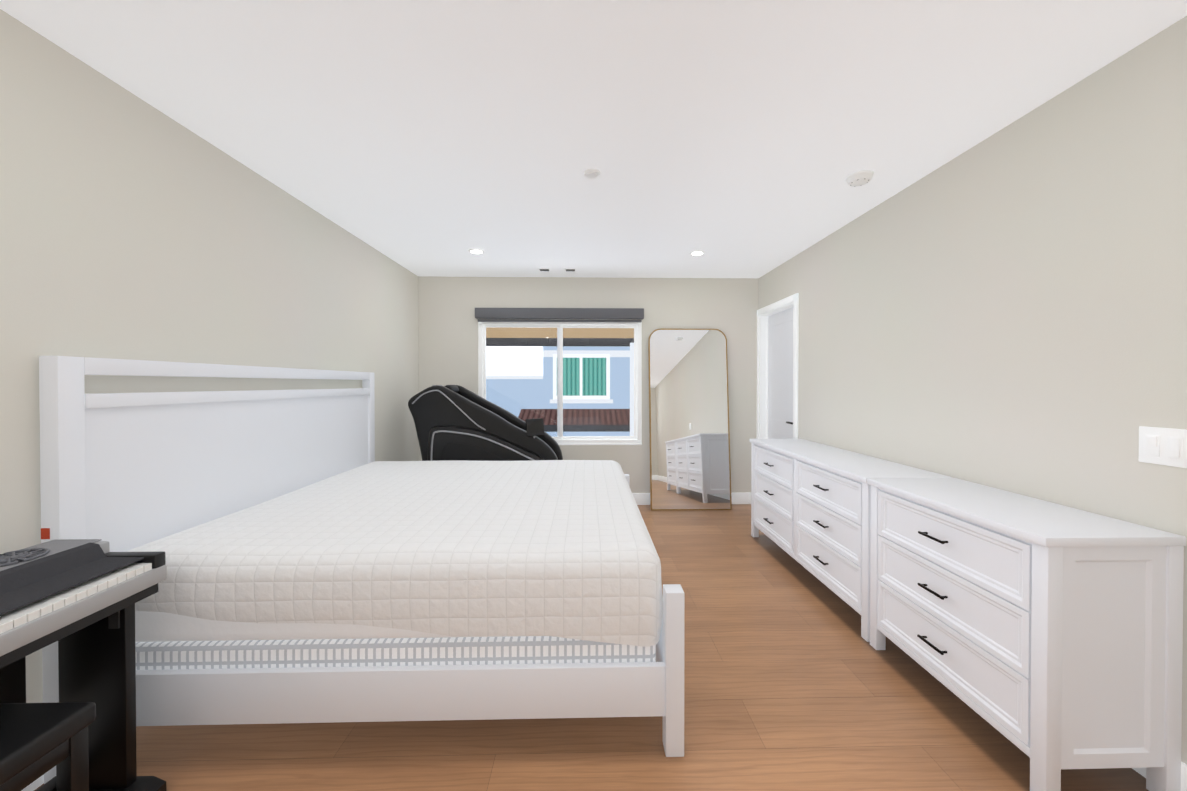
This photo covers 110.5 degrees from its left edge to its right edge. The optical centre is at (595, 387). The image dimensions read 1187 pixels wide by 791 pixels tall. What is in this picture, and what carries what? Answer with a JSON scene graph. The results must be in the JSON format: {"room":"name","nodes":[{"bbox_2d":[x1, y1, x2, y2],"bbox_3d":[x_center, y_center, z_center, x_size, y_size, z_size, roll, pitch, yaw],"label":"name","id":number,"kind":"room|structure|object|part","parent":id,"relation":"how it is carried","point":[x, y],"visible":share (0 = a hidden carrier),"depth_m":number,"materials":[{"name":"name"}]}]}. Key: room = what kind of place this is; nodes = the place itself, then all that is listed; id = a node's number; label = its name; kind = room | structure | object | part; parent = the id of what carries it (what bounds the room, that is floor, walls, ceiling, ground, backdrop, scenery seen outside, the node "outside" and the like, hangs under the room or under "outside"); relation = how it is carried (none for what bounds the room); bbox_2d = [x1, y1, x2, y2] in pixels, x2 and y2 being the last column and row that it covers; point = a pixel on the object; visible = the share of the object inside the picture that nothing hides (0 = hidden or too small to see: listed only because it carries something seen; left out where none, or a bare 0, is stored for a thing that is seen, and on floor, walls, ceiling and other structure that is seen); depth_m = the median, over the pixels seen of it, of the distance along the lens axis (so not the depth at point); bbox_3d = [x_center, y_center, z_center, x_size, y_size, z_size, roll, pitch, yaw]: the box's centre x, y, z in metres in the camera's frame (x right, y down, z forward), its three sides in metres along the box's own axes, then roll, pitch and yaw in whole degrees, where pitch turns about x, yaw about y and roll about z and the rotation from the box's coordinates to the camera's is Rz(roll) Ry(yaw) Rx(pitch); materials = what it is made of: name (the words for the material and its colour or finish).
{"room":"bedroom","nodes":[
{"label":"bedroom","id":0,"kind":"room"},
{"bbox_2d":[0,9,418,702],"bbox_3d":[-1.862,0.073,0.994,0.120,2.440,6.990,0,0,-1],"label":"wall","id":1,"kind":"structure","parent":0,"point":[132,227],"depth_m":1.67,"materials":[{"name":"paint"}]},
{"bbox_2d":[21,775,43,790],"bbox_3d":[-1.795,1.230,1.005,0.014,0.125,6.750,0,0,-1],"label":"baseboard","id":2,"kind":"structure","parent":1,"relation":"attached to","point":[35,784],"depth_m":1.32,"materials":[{"name":"white wood"}]},
{"bbox_2d":[418,276,757,492],"bbox_3d":[-0.064,0.043,4.471,3.635,2.440,0.120,0,0,-1],"label":"wall","id":3,"kind":"structure","parent":0,"point":[448,333],"depth_m":4.42,"materials":[{"name":"paint"}]},
{"bbox_2d":[475,308,643,321],"bbox_3d":[-0.379,-0.185,4.358,1.774,1.297,0.082,0,0,-1],"label":"window shade","id":4,"kind":"object","parent":3,"relation":"attached to","point":[527,314],"visible":1,"depth_m":4.32,"materials":[{"name":"grey fabric"}]},
{"bbox_2d":[478,322,641,444],"bbox_3d":[-0.381,-0.051,4.440,1.754,1.342,0.076,0,0,-1],"label":"window","id":5,"kind":"structure","parent":3,"relation":"in","point":[561,439],"depth_m":4.43,"materials":[{"name":"white plastic"}]},
{"bbox_2d":[632,492,750,504],"bbox_3d":[-0.063,1.201,4.414,3.635,0.125,0.014,0,0,-1],"label":"baseboard","id":6,"kind":"structure","parent":3,"relation":"attached to","point":[644,498],"depth_m":4.44,"materials":[{"name":"white wood"}]},
{"bbox_2d":[34,504,1148,790],"bbox_3d":[0.015,1.342,1.048,3.875,0.100,6.990,0,0,-1],"label":"floor","id":7,"kind":"structure","parent":0,"point":[794,680],"depth_m":1.53,"materials":[{"name":"brown wood"}]},
{"bbox_2d":[0,702,95,790],"bbox_3d":[-1.441,1.060,0.760,0.280,0.470,0.646,0,0,-1],"label":"piano bench","id":8,"kind":"object","parent":7,"relation":"on","point":[37,740],"visible":1,"depth_m":1.01,"materials":[{"name":"black wood"}]},
{"bbox_2d":[0,539,166,790],"bbox_3d":[-1.533,0.892,0.663,0.362,0.806,1.320,0,0,-1],"label":"piano","id":9,"kind":"object","parent":7,"relation":"on","point":[77,599],"visible":0.96,"depth_m":1.26,"materials":[{"name":"black wood"}]},
{"bbox_2d":[0,548,49,566],"bbox_3d":[-1.651,0.482,1.162,0.131,0.008,0.131,0,0,-1],"label":"speaker grille","id":10,"kind":"object","parent":9,"relation":"on","point":[12,557],"visible":1,"depth_m":1.17,"materials":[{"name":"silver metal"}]},
{"bbox_2d":[39,356,684,783],"bbox_3d":[-0.765,0.585,2.345,2.104,1.392,1.987,0,0,-1],"label":"bed","id":11,"kind":"object","parent":7,"relation":"on","point":[321,564],"visible":0.85,"depth_m":1.45,"materials":[{"name":"white fabric"}]},
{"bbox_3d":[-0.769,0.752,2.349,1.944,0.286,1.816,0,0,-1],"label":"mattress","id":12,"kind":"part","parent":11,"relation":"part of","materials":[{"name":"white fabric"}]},
{"bbox_2d":[126,460,662,646],"bbox_3d":[-0.766,0.745,2.349,1.990,0.346,1.872,0,0,-1],"label":"mattress","id":13,"kind":"object","parent":11,"relation":"on","point":[357,553],"depth_m":1.46,"materials":[{"name":"white fabric"}]},
{"bbox_2d":[408,385,562,460],"bbox_3d":[-0.979,0.622,3.894,1.340,1.292,0.775,0,0,-1],"label":"chair","id":14,"kind":"object","parent":7,"relation":"on","point":[455,422],"visible":0.58,"depth_m":3.58,"materials":[{"name":"black leather"}]},
{"bbox_2d":[648,328,731,510],"bbox_3d":[0.982,0.320,4.331,0.840,1.900,0.030,0,-5,-1],"label":"mirror","id":15,"kind":"object","parent":7,"relation":"on","point":[689,445],"visible":1,"depth_m":4.32,"materials":[{"name":"clear mirror"}]},
{"bbox_2d":[750,438,952,641],"bbox_3d":[1.548,0.861,2.804,0.465,0.832,1.474,0,0,-1],"label":"dresser","id":16,"kind":"object","parent":7,"relation":"on","point":[810,506],"visible":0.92,"depth_m":2.52,"materials":[{"name":"white wood"}]},
{"bbox_2d":[867,478,1186,790],"bbox_3d":[1.574,0.871,1.662,0.465,0.832,0.802,0,0,-1],"label":"chest","id":17,"kind":"object","parent":7,"relation":"on","point":[1046,637],"visible":1,"depth_m":1.30,"materials":[{"name":"white wood"}]},
{"bbox_2d":[0,0,1186,277],"bbox_3d":[0.015,-1.198,1.026,3.875,0.100,6.990,0,0,-1],"label":"ceiling","id":18,"kind":"structure","parent":0,"point":[738,138],"depth_m":1.66,"materials":[{"name":"white paint"}]},
{"bbox_2d":[468,249,483,253],"bbox_3d":[-1.026,-1.165,3.534,0.136,0.007,0.136,0,0,-1],"label":"recessed light","id":19,"kind":"object","parent":18,"relation":"in","point":[475,251],"visible":0.98,"depth_m":3.52,"materials":[{"name":"white plastic"}]},
{"bbox_2d":[538,268,549,270],"bbox_3d":[-0.511,-1.168,4.090,0.110,0.010,0.080,0,0,-1],"label":"ceiling vent","id":20,"kind":"object","parent":18,"relation":"in","point":[544,269],"visible":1,"depth_m":4.06,"materials":[{"name":"white plastic"}]},
{"bbox_2d":[584,169,600,178],"bbox_3d":[-0.020,-1.149,2.221,0.092,0.015,0.092,0,0,-1],"label":"sprinkler","id":21,"kind":"object","parent":18,"relation":"attached to","point":[592,173],"visible":0.98,"depth_m":2.21,"materials":[{"name":"white plastic"}]},
{"bbox_2d":[689,250,704,255],"bbox_3d":[0.883,-1.165,3.578,0.136,0.007,0.136,0,0,-1],"label":"recessed light","id":22,"kind":"object","parent":18,"relation":"in","point":[696,253],"visible":1,"depth_m":3.58,"materials":[{"name":"white plastic"}]},
{"bbox_2d":[846,170,873,186],"bbox_3d":[1.446,-1.138,2.255,0.132,0.039,0.132,0,0,-1],"label":"smoke detector","id":23,"kind":"object","parent":18,"relation":"attached to","point":[860,178],"visible":1,"depth_m":2.22,"materials":[{"name":"white plastic"}]},
{"bbox_2d":[758,16,1186,764],"bbox_3d":[1.892,0.072,1.080,0.120,2.440,6.990,0,0,-1],"label":"wall","id":24,"kind":"structure","parent":0,"point":[1006,308],"depth_m":1.71,"materials":[{"name":"paint"}]},
{"bbox_2d":[756,293,798,438],"bbox_3d":[1.815,0.219,4.027,0.137,2.095,0.850,0,0,-1],"label":"door","id":25,"kind":"structure","parent":24,"relation":"in","point":[777,335],"depth_m":4.13,"materials":[{"name":"white wood"}]},
{"bbox_2d":[1132,761,1186,790],"bbox_3d":[1.835,1.233,0.661,0.014,0.125,5.895,0,0,-1],"label":"baseboard","id":26,"kind":"structure","parent":24,"relation":"attached to","point":[1142,771],"depth_m":1.27,"materials":[{"name":"white wood"}]},
{"bbox_2d":[1138,426,1186,467],"bbox_3d":[1.819,0.190,1.318,0.013,0.120,0.124,0,0,-1],"label":"switch plate","id":27,"kind":"object","parent":24,"relation":"attached to","point":[1163,446],"visible":1,"depth_m":1.32,"materials":[{"name":"white plastic"}]},
{"label":"outside","id":28,"kind":"structure","parent":0,"visible":0},
{"bbox_2d":[486,327,633,436],"bbox_3d":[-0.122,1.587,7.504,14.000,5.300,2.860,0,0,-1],"label":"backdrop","id":29,"kind":"structure","parent":28,"point":[625,351],"depth_m":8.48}
]}

